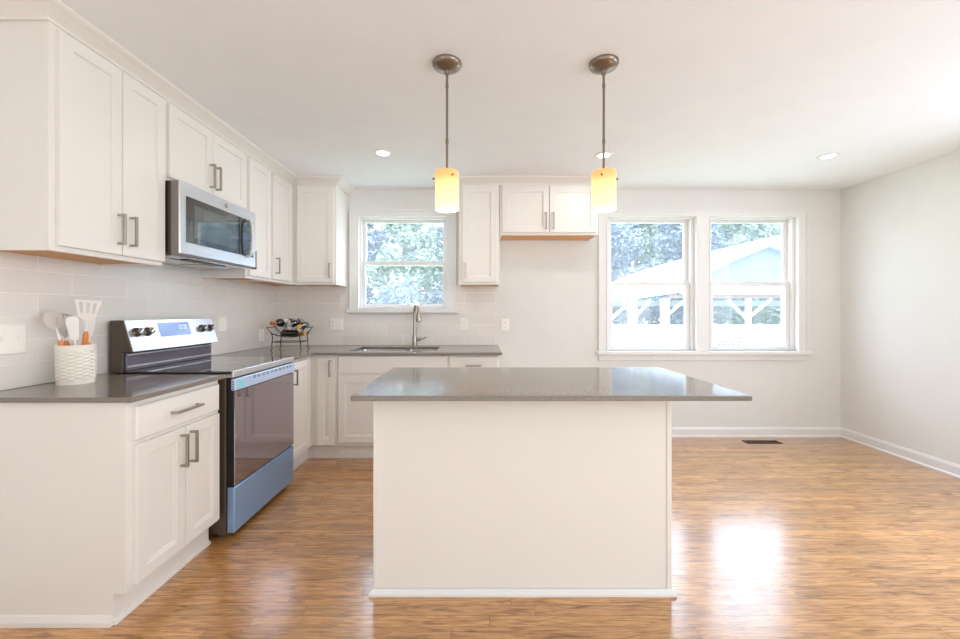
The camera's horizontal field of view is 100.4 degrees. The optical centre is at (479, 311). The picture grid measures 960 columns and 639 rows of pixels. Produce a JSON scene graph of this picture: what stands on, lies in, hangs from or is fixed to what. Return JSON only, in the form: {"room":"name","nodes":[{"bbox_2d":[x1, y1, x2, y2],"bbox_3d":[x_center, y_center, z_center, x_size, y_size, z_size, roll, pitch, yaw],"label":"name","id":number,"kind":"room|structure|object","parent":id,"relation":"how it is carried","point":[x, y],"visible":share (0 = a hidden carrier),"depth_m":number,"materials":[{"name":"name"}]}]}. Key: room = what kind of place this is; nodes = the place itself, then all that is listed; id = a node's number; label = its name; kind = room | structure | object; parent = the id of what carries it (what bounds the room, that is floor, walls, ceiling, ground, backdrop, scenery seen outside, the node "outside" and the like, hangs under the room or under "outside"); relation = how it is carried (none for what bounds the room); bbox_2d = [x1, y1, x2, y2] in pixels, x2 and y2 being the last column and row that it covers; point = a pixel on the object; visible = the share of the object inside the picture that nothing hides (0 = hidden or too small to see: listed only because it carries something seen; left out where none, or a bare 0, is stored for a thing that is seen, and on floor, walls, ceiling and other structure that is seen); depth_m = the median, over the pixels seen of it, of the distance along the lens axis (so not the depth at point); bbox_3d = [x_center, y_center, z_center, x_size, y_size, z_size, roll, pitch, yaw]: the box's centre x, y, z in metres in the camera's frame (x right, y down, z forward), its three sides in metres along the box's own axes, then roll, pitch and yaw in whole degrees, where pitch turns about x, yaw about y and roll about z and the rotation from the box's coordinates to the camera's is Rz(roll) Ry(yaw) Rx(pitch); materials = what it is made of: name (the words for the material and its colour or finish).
{"room":"kitchen","nodes":[
{"label":"kitchen","id":0,"kind":"room"},
{"bbox_2d":[0,264,267,390],"bbox_3d":[-2.115,0.015,0.560,0.170,2.440,7.120,0,0,0],"label":"wall","id":1,"kind":"structure","parent":0,"point":[164,266],"depth_m":2.66,"materials":[{"name":"paint"}]},
{"bbox_2d":[0,21,164,265],"bbox_3d":[-1.838,-0.697,1.863,0.382,0.908,0.566,0,0,0],"label":"upper cabinet","id":2,"kind":"object","parent":1,"relation":"attached to","point":[82,140],"visible":1,"depth_m":1.67,"materials":[{"name":"paint"}]},
{"bbox_2d":[0,0,355,194],"bbox_3d":[-1.599,-1.175,2.720,0.491,0.057,2.549,0,0,9],"label":"trim","id":3,"kind":"structure","parent":2,"relation":"attached to","point":[56,12],"depth_m":1.95,"materials":[{"name":"paint"}]},
{"bbox_2d":[0,251,274,389],"bbox_3d":[-2.026,0.034,2.763,0.008,0.598,2.375,0,0,0],"label":"backsplash","id":4,"kind":"structure","parent":1,"relation":"attached to","point":[31,286],"depth_m":2.16,"materials":[{"name":"tile"}]},
{"bbox_2d":[0,323,25,354],"bbox_3d":[-2.014,0.119,1.718,0.016,0.132,0.125,0,0,0],"label":"light switch","id":5,"kind":"object","parent":4,"relation":"attached to","point":[12,336],"visible":1,"depth_m":1.73,"materials":[{"name":"white plastic"}]},
{"bbox_2d":[219,317,225,331],"bbox_3d":[-2.018,0.102,3.143,0.009,0.115,0.085,0,0,0],"label":"light switch","id":6,"kind":"object","parent":4,"relation":"attached to","point":[222,320],"visible":1,"depth_m":3.13,"materials":[{"name":"white plastic"}]},
{"bbox_2d":[259,329,263,341],"bbox_3d":[-2.018,0.220,3.700,0.008,0.110,0.080,0,0,0],"label":"wall outlet","id":7,"kind":"object","parent":4,"relation":"attached to","point":[261,331],"visible":1,"depth_m":3.69,"materials":[{"name":"white plastic"}]},
{"bbox_2d":[163,98,245,208],"bbox_3d":[-1.838,-0.930,2.525,0.382,0.441,0.750,0,0,0],"label":"upper cabinet","id":8,"kind":"object","parent":1,"relation":"attached to","point":[195,155],"visible":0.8,"depth_m":2.43,"materials":[{"name":"paint"}]},
{"bbox_2d":[162,180,254,268],"bbox_3d":[-1.791,-0.502,2.517,0.458,0.411,0.727,0,0,0],"label":"microwave","id":9,"kind":"object","parent":8,"relation":"attached to","point":[204,230],"visible":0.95,"depth_m":2.38,"materials":[{"name":"metal"}]},
{"bbox_2d":[201,154,270,280],"bbox_3d":[-1.838,-0.697,3.072,0.382,0.908,0.336,0,0,0],"label":"upper cabinet","id":10,"kind":"object","parent":1,"relation":"attached to","point":[258,177],"visible":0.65,"depth_m":3.06,"materials":[{"name":"paint"}]},
{"bbox_2d":[231,170,303,286],"bbox_3d":[-1.838,-0.697,3.597,0.382,0.908,0.706,0,0,0],"label":"upper cabinet","id":11,"kind":"object","parent":1,"relation":"attached to","point":[281,190],"visible":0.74,"depth_m":3.41,"materials":[{"name":"paint"}]},
{"bbox_2d":[0,437,959,638],"bbox_3d":[0.767,1.275,0.475,5.795,0.080,7.150,0,0,0],"label":"floor","id":12,"kind":"structure","parent":0,"point":[799,537],"depth_m":1.89,"materials":[{"name":"brown wood"}]},
{"bbox_2d":[0,380,218,627],"bbox_3d":[-1.683,0.796,1.845,0.691,0.878,0.569,0,0,0],"label":"base cabinet","id":13,"kind":"object","parent":12,"relation":"on","point":[102,504],"visible":0.99,"depth_m":1.57,"materials":[{"name":"paint"}]},
{"bbox_2d":[0,374,225,402],"bbox_3d":[-1.692,0.345,1.845,0.674,0.021,0.581,0,0,0],"label":"countertop","id":14,"kind":"structure","parent":13,"relation":"on","point":[106,388],"depth_m":1.74,"materials":[{"name":"grey stone"}]},
{"bbox_2d":[54,343,96,385],"bbox_3d":[-1.894,0.245,1.875,0.141,0.180,0.141,0,0,0],"label":"utensil crock","id":15,"kind":"object","parent":14,"relation":"on","point":[74,364],"visible":0.97,"depth_m":1.83,"materials":[{"name":"white ceramic"}]},
{"bbox_2d":[43,310,64,345],"bbox_3d":[-1.928,0.155,1.831,0.099,0.324,0.023,0,0,-41],"label":"spoon","id":16,"kind":"object","parent":15,"relation":"in","point":[49,317],"visible":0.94,"depth_m":1.82,"materials":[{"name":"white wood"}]},
{"bbox_2d":[56,313,71,345],"bbox_3d":[-1.942,0.162,1.862,0.070,0.307,0.070,0,0,0],"label":"whisk","id":17,"kind":"object","parent":15,"relation":"in","point":[65,333],"visible":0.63,"depth_m":1.87,"materials":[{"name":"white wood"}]},
{"bbox_2d":[66,316,78,344],"bbox_3d":[-1.874,0.169,1.846,0.053,0.294,0.023,0,0,-40],"label":"spatula","id":18,"kind":"object","parent":15,"relation":"in","point":[72,322],"visible":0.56,"depth_m":1.84,"materials":[{"name":"white plastic"}]},
{"bbox_2d":[75,299,101,344],"bbox_3d":[-1.850,0.130,1.897,0.092,0.374,0.101,0,0,-38],"label":"slotted turner","id":19,"kind":"object","parent":15,"relation":"in","point":[85,337],"visible":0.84,"depth_m":1.87,"materials":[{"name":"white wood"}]},
{"bbox_2d":[84,313,95,344],"bbox_3d":[-1.865,0.161,1.911,0.022,0.309,0.043,0,0,32],"label":"spatula","id":20,"kind":"object","parent":15,"relation":"in","point":[91,323],"visible":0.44,"depth_m":1.91,"materials":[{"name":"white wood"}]},
{"bbox_2d":[110,318,293,536],"bbox_3d":[-1.660,0.641,2.514,0.680,1.187,0.708,0,0,0],"label":"range","id":21,"kind":"object","parent":12,"relation":"on","point":[256,410],"visible":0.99,"depth_m":2.36,"materials":[{"name":"metal"}]},
{"bbox_2d":[126,357,288,373],"bbox_3d":[-1.628,0.331,2.514,0.574,0.015,0.706,0,0,0],"label":"cooktop","id":22,"kind":"object","parent":21,"relation":"in","point":[191,365],"depth_m":2.40,"materials":[{"name":"black glass"}]},
{"bbox_2d":[291,356,313,470],"bbox_3d":[-1.683,0.796,3.414,0.691,0.878,1.069,0,0,0],"label":"base cabinet","id":23,"kind":"object","parent":12,"relation":"on","point":[303,449],"visible":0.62,"depth_m":3.14,"materials":[{"name":"paint"}]},
{"bbox_2d":[211,345,501,359],"bbox_3d":[-0.924,0.345,3.412,2.209,0.021,1.075,0,0,0],"label":"countertop","id":24,"kind":"structure","parent":23,"relation":"on","point":[294,351],"depth_m":3.35,"materials":[{"name":"grey stone"}]},
{"bbox_2d":[266,318,312,349],"bbox_3d":[-1.660,0.197,3.500,0.339,0.272,0.160,0,0,0],"label":"wine rack","id":25,"kind":"object","parent":24,"relation":"on","point":[272,334],"visible":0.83,"depth_m":3.42,"materials":[{"name":"brown metal"}]},
{"bbox_2d":[270,319,291,326],"bbox_3d":[-1.732,0.099,3.482,0.069,0.069,0.216,0,0,18],"label":"wine bottle","id":26,"kind":"object","parent":25,"relation":"in","point":[280,323],"visible":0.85,"depth_m":3.45,"materials":[{"name":"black glass"}]},
{"bbox_2d":[281,329,305,336],"bbox_3d":[-1.628,0.190,3.498,0.222,0.064,0.062,0,0,14],"label":"wine bottle","id":27,"kind":"object","parent":25,"relation":"in","point":[290,333],"visible":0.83,"depth_m":3.48,"materials":[{"name":"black glass"}]},
{"bbox_2d":[287,319,301,326],"bbox_3d":[-1.622,0.103,3.480,0.062,0.069,0.213,0,0,-3],"label":"wine bottle","id":28,"kind":"object","parent":25,"relation":"in","point":[292,323],"visible":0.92,"depth_m":3.45,"materials":[{"name":"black glass"}]},
{"bbox_2d":[297,322,309,328],"bbox_3d":[-1.542,0.122,3.481,0.062,0.064,0.222,0,0,-9],"label":"wine bottle","id":29,"kind":"object","parent":25,"relation":"in","point":[302,325],"visible":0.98,"depth_m":3.45,"materials":[{"name":"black glass"}]},
{"bbox_2d":[358,349,437,350],"bbox_3d":[-0.748,0.439,3.600,0.739,0.163,0.394,0,0,0],"label":"sink","id":30,"kind":"object","parent":24,"relation":"in","point":[362,349],"visible":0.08,"depth_m":3.78,"materials":[{"name":"silver metal"}]},
{"bbox_2d":[411,303,426,345],"bbox_3d":[-0.603,0.128,3.794,0.148,0.413,0.175,0,0,14],"label":"faucet","id":31,"kind":"object","parent":24,"relation":"on","point":[416,317],"visible":1,"depth_m":3.84,"materials":[{"name":"silver metal"}]},
{"bbox_2d":[312,355,339,457],"bbox_3d":[-1.288,0.796,3.603,0.211,0.878,0.691,0,0,0],"label":"base cabinet","id":32,"kind":"object","parent":12,"relation":"on","point":[324,367],"visible":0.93,"depth_m":3.30,"materials":[{"name":"paint"}]},
{"bbox_2d":[337,349,447,457],"bbox_3d":[-0.724,0.796,3.603,0.916,0.878,0.691,0,0,0],"label":"base cabinet","id":33,"kind":"object","parent":12,"relation":"on","point":[354,372],"visible":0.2,"depth_m":3.30,"materials":[{"name":"paint"}]},
{"bbox_2d":[448,355,499,366],"bbox_3d":[-0.051,0.796,3.603,0.427,0.878,0.691,0,0,0],"label":"base cabinet","id":34,"kind":"object","parent":12,"relation":"on","point":[453,360],"visible":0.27,"depth_m":3.29,"materials":[{"name":"paint"}]},
{"bbox_2d":[369,401,676,596],"bbox_3d":[0.185,0.796,2.080,1.335,0.878,0.703,0,0,0],"label":"kitchen island","id":35,"kind":"object","parent":12,"relation":"on","point":[471,498],"visible":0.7,"depth_m":1.75,"materials":[{"name":"paint"}]},
{"bbox_2d":[350,367,751,400],"bbox_3d":[0.283,0.345,1.994,1.598,0.021,0.813,0,0,0],"label":"island countertop","id":36,"kind":"structure","parent":35,"relation":"on","point":[399,383],"depth_m":1.81,"materials":[{"name":"grey stone"}]},
{"bbox_2d":[742,440,782,443],"bbox_3d":[2.665,1.232,3.780,0.330,0.005,0.090,0,0,0],"label":"floor vent","id":37,"kind":"object","parent":12,"relation":"in","point":[745,441],"visible":1,"depth_m":3.77,"materials":[{"name":"brown metal"}]},
{"bbox_2d":[61,0,959,188],"bbox_3d":[0.767,-1.285,0.475,5.935,0.160,7.290,0,0,0],"label":"ceiling","id":38,"kind":"structure","parent":0,"point":[700,94],"depth_m":2.12,"materials":[{"name":"paint"}]},
{"bbox_2d":[374,149,391,156],"bbox_3d":[-0.737,-1.202,3.040,0.140,0.006,0.140,0,0,0],"label":"recessed light","id":39,"kind":"object","parent":38,"relation":"in","point":[380,152],"visible":1,"depth_m":3.04,"materials":[{"name":"paint"}]},
{"bbox_2d":[432,54,461,212],"bbox_3d":[-0.160,-0.849,1.940,0.142,0.713,0.142,0,0,0],"label":"pendant lamp","id":40,"kind":"object","parent":38,"relation":"hanging from","point":[446,179],"visible":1,"depth_m":1.90,"materials":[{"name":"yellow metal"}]},
{"bbox_2d":[589,54,618,212],"bbox_3d":[0.600,-0.849,1.940,0.142,0.713,0.142,0,0,0],"label":"pendant lamp","id":41,"kind":"object","parent":38,"relation":"hanging from","point":[603,180],"visible":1,"depth_m":1.90,"materials":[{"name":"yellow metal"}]},
{"bbox_2d":[595,151,612,158],"bbox_3d":[0.955,-1.202,3.080,0.140,0.006,0.140,0,0,0],"label":"recessed light","id":42,"kind":"object","parent":38,"relation":"in","point":[608,154],"visible":0.88,"depth_m":3.08,"materials":[{"name":"paint"}]},
{"bbox_2d":[817,152,839,159],"bbox_3d":[2.700,-1.202,3.100,0.140,0.006,0.140,0,0,0],"label":"recessed light","id":43,"kind":"object","parent":38,"relation":"in","point":[829,155],"visible":1,"depth_m":3.10,"materials":[{"name":"paint"}]},
{"bbox_2d":[348,189,840,426],"bbox_3d":[0.767,0.015,4.035,5.595,2.440,0.170,0,0,0],"label":"wall","id":44,"kind":"structure","parent":0,"point":[548,289],"depth_m":3.95,"materials":[{"name":"paint"}]},
{"bbox_2d":[292,185,347,286],"bbox_3d":[-1.508,-0.697,3.758,0.410,0.908,0.382,0,0,0],"label":"upper cabinet","id":45,"kind":"object","parent":44,"relation":"attached to","point":[319,212],"visible":1,"depth_m":3.61,"materials":[{"name":"paint"}]},
{"bbox_2d":[275,285,497,344],"bbox_3d":[-0.923,0.034,3.946,2.198,0.598,0.008,0,0,0],"label":"backsplash","id":46,"kind":"structure","parent":44,"relation":"attached to","point":[315,305],"depth_m":3.94,"materials":[{"name":"tile"}]},
{"bbox_2d":[330,318,342,329],"bbox_3d":[-1.413,0.123,3.938,0.125,0.120,0.009,0,0,0],"label":"wall outlet","id":47,"kind":"object","parent":46,"relation":"attached to","point":[335,323],"visible":1,"depth_m":3.94,"materials":[{"name":"white plastic"}]},
{"bbox_2d":[460,318,467,329],"bbox_3d":[-0.159,0.124,3.938,0.082,0.118,0.008,0,0,0],"label":"wall outlet","id":48,"kind":"object","parent":46,"relation":"attached to","point":[463,321],"visible":1,"depth_m":3.94,"materials":[{"name":"white plastic"}]},
{"bbox_2d":[346,210,458,312],"bbox_3d":[-0.756,-0.492,4.008,1.097,1.010,0.225,0,0,0],"label":"window","id":49,"kind":"structure","parent":44,"relation":"in","point":[448,263],"depth_m":3.93,"materials":[{"name":"paint"}]},
{"bbox_2d":[459,185,498,286],"bbox_3d":[-0.007,-0.697,3.758,0.366,0.908,0.382,0,0,0],"label":"upper cabinet","id":50,"kind":"object","parent":44,"relation":"attached to","point":[478,204],"visible":1,"depth_m":3.61,"materials":[{"name":"paint"}]},
{"bbox_2d":[501,319,508,330],"bbox_3d":[0.246,0.132,3.946,0.082,0.117,0.008,0,0,0],"label":"wall outlet","id":51,"kind":"object","parent":44,"relation":"attached to","point":[504,322],"visible":1,"depth_m":3.94,"materials":[{"name":"white plastic"}]},
{"bbox_2d":[499,185,597,240],"bbox_3d":[0.626,-0.921,3.758,0.892,0.459,0.382,0,0,0],"label":"upper cabinet","id":52,"kind":"object","parent":44,"relation":"attached to","point":[526,212],"visible":0.94,"depth_m":3.61,"materials":[{"name":"paint"}]},
{"bbox_2d":[459,176,590,184],"bbox_3d":[0.441,-1.175,3.747,1.428,0.057,0.406,0,0,0],"label":"trim","id":53,"kind":"structure","parent":52,"relation":"attached to","point":[463,180],"depth_m":3.58,"materials":[{"name":"paint"}]},
{"bbox_2d":[596,210,812,360],"bbox_3d":[2.195,-0.257,4.008,2.100,1.480,0.225,0,0,0],"label":"window","id":54,"kind":"structure","parent":44,"relation":"in","point":[705,350],"depth_m":3.93,"materials":[{"name":"paint"}]},
{"bbox_2d":[672,427,840,436],"bbox_3d":[1.865,1.188,3.938,3.400,0.094,0.024,0,0,0],"label":"baseboard","id":55,"kind":"structure","parent":44,"relation":"attached to","point":[676,431],"depth_m":3.94,"materials":[{"name":"paint"}]},
{"bbox_2d":[841,149,959,464],"bbox_3d":[3.650,0.015,0.560,0.170,2.440,7.120,0,0,0],"label":"wall","id":56,"kind":"structure","parent":0,"point":[900,229],"depth_m":3.36,"materials":[{"name":"paint"}]},
{"bbox_2d":[841,427,959,478],"bbox_3d":[3.553,1.188,0.475,0.024,0.094,6.950,0,0,0],"label":"baseboard","id":57,"kind":"structure","parent":56,"relation":"attached to","point":[946,467],"depth_m":3.35,"materials":[{"name":"paint"}]},
{"label":"outside","id":58,"kind":"structure","parent":0,"visible":0},
{"bbox_2d":[624,320,780,345],"bbox_3d":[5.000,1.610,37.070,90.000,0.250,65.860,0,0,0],"label":"ground","id":59,"kind":"structure","parent":58,"point":[719,335],"depth_m":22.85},
{"bbox_2d":[366,224,408,303],"bbox_3d":[-5.795,-2.643,24.770,4.179,8.371,4.527,0,0,0],"label":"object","id":60,"kind":"object","parent":59,"relation":"on","point":[375,238],"visible":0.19,"depth_m":23.90,"materials":[{"name":"green plant"}]},
{"bbox_2d":[378,276,423,303],"bbox_3d":[-2.599,0.227,12.221,2.457,2.660,2.274,0,0,30],"label":"tree","id":61,"kind":"object","parent":59,"relation":"on","point":[399,294],"visible":0.23,"depth_m":12.15,"materials":[{"name":"green plant"}]},
{"bbox_2d":[366,224,442,303],"bbox_3d":[-3.380,-1.684,19.162,3.928,6.459,4.185,0,0,0],"label":"tree","id":62,"kind":"object","parent":59,"relation":"on","point":[415,246],"visible":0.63,"depth_m":18.57,"materials":[{"name":"green plant"}]},
{"bbox_2d":[417,224,442,303],"bbox_3d":[-1.732,-2.660,24.719,4.610,8.406,4.497,0,0,-12],"label":"tree","id":63,"kind":"object","parent":59,"relation":"on","point":[437,298],"visible":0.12,"depth_m":23.67,"materials":[{"name":"green plant"}]},
{"bbox_2d":[613,271,627,323],"bbox_3d":[7.664,-3.566,29.901,5.761,10.214,6.849,0,0,0],"label":"tree","id":64,"kind":"object","parent":59,"relation":"on","point":[617,308],"visible":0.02,"depth_m":27.31,"materials":[{"name":"green plant"}]},
{"bbox_2d":[611,224,645,324],"bbox_3d":[7.444,-2.033,22.857,3.892,7.155,4.646,0,0,10],"label":"tree","id":65,"kind":"object","parent":59,"relation":"on","point":[624,246],"visible":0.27,"depth_m":21.79,"materials":[{"name":"green plant"}]},
{"bbox_2d":[617,224,653,299],"bbox_3d":[14.176,-4.435,35.850,6.695,11.951,6.679,0,0,33],"label":"tree","id":66,"kind":"object","parent":59,"relation":"on","point":[637,267],"visible":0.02,"depth_m":35.27,"materials":[{"name":"green plant"}]},
{"bbox_2d":[636,224,716,324],"bbox_3d":[14.233,-3.522,29.812,5.432,10.126,6.262,0,0,-19],"label":"tree","id":67,"kind":"object","parent":59,"relation":"on","point":[648,231],"visible":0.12,"depth_m":29.97,"materials":[{"name":"green plant"}]},
{"bbox_2d":[641,224,730,324],"bbox_3d":[11.710,-2.220,22.688,4.803,7.527,4.774,0,0,-4],"label":"tree","id":68,"kind":"object","parent":59,"relation":"on","point":[669,238],"visible":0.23,"depth_m":22.63,"materials":[{"name":"green plant"}]},
{"bbox_2d":[612,237,780,345],"bbox_3d":[9.957,-0.570,16.975,11.235,4.110,6.050,0,0,0],"label":"pavilion","id":69,"kind":"object","parent":59,"relation":"on","point":[759,260],"visible":0.57,"depth_m":14.18,"materials":[{"name":"white paint"}]},
{"bbox_2d":[612,324,780,345],"bbox_3d":[6.300,0.915,11.200,8.220,1.139,0.100,0,0,0],"label":"fence","id":70,"kind":"object","parent":59,"relation":"on","point":[663,334],"visible":0.22,"depth_m":11.19,"materials":[{"name":"white paint"}]},
{"bbox_2d":[711,224,739,324],"bbox_3d":[21.541,-4.576,36.150,7.014,12.233,6.518,0,0,28],"label":"tree","id":71,"kind":"object","parent":59,"relation":"on","point":[718,320],"visible":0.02,"depth_m":34.05,"materials":[{"name":"green plant"}]},
{"bbox_2d":[713,224,780,328],"bbox_3d":[20.579,-3.721,29.925,5.930,10.526,5.604,0,0,-42],"label":"tree","id":72,"kind":"object","parent":59,"relation":"on","point":[728,228],"visible":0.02,"depth_m":29.96,"materials":[{"name":"green plant"}]},
{"bbox_2d":[721,224,780,337],"bbox_3d":[16.230,-2.185,22.643,4.542,7.459,4.709,0,0,0],"label":"tree","id":73,"kind":"object","parent":59,"relation":"on","point":[765,315],"visible":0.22,"depth_m":22.64,"materials":[{"name":"green plant"}]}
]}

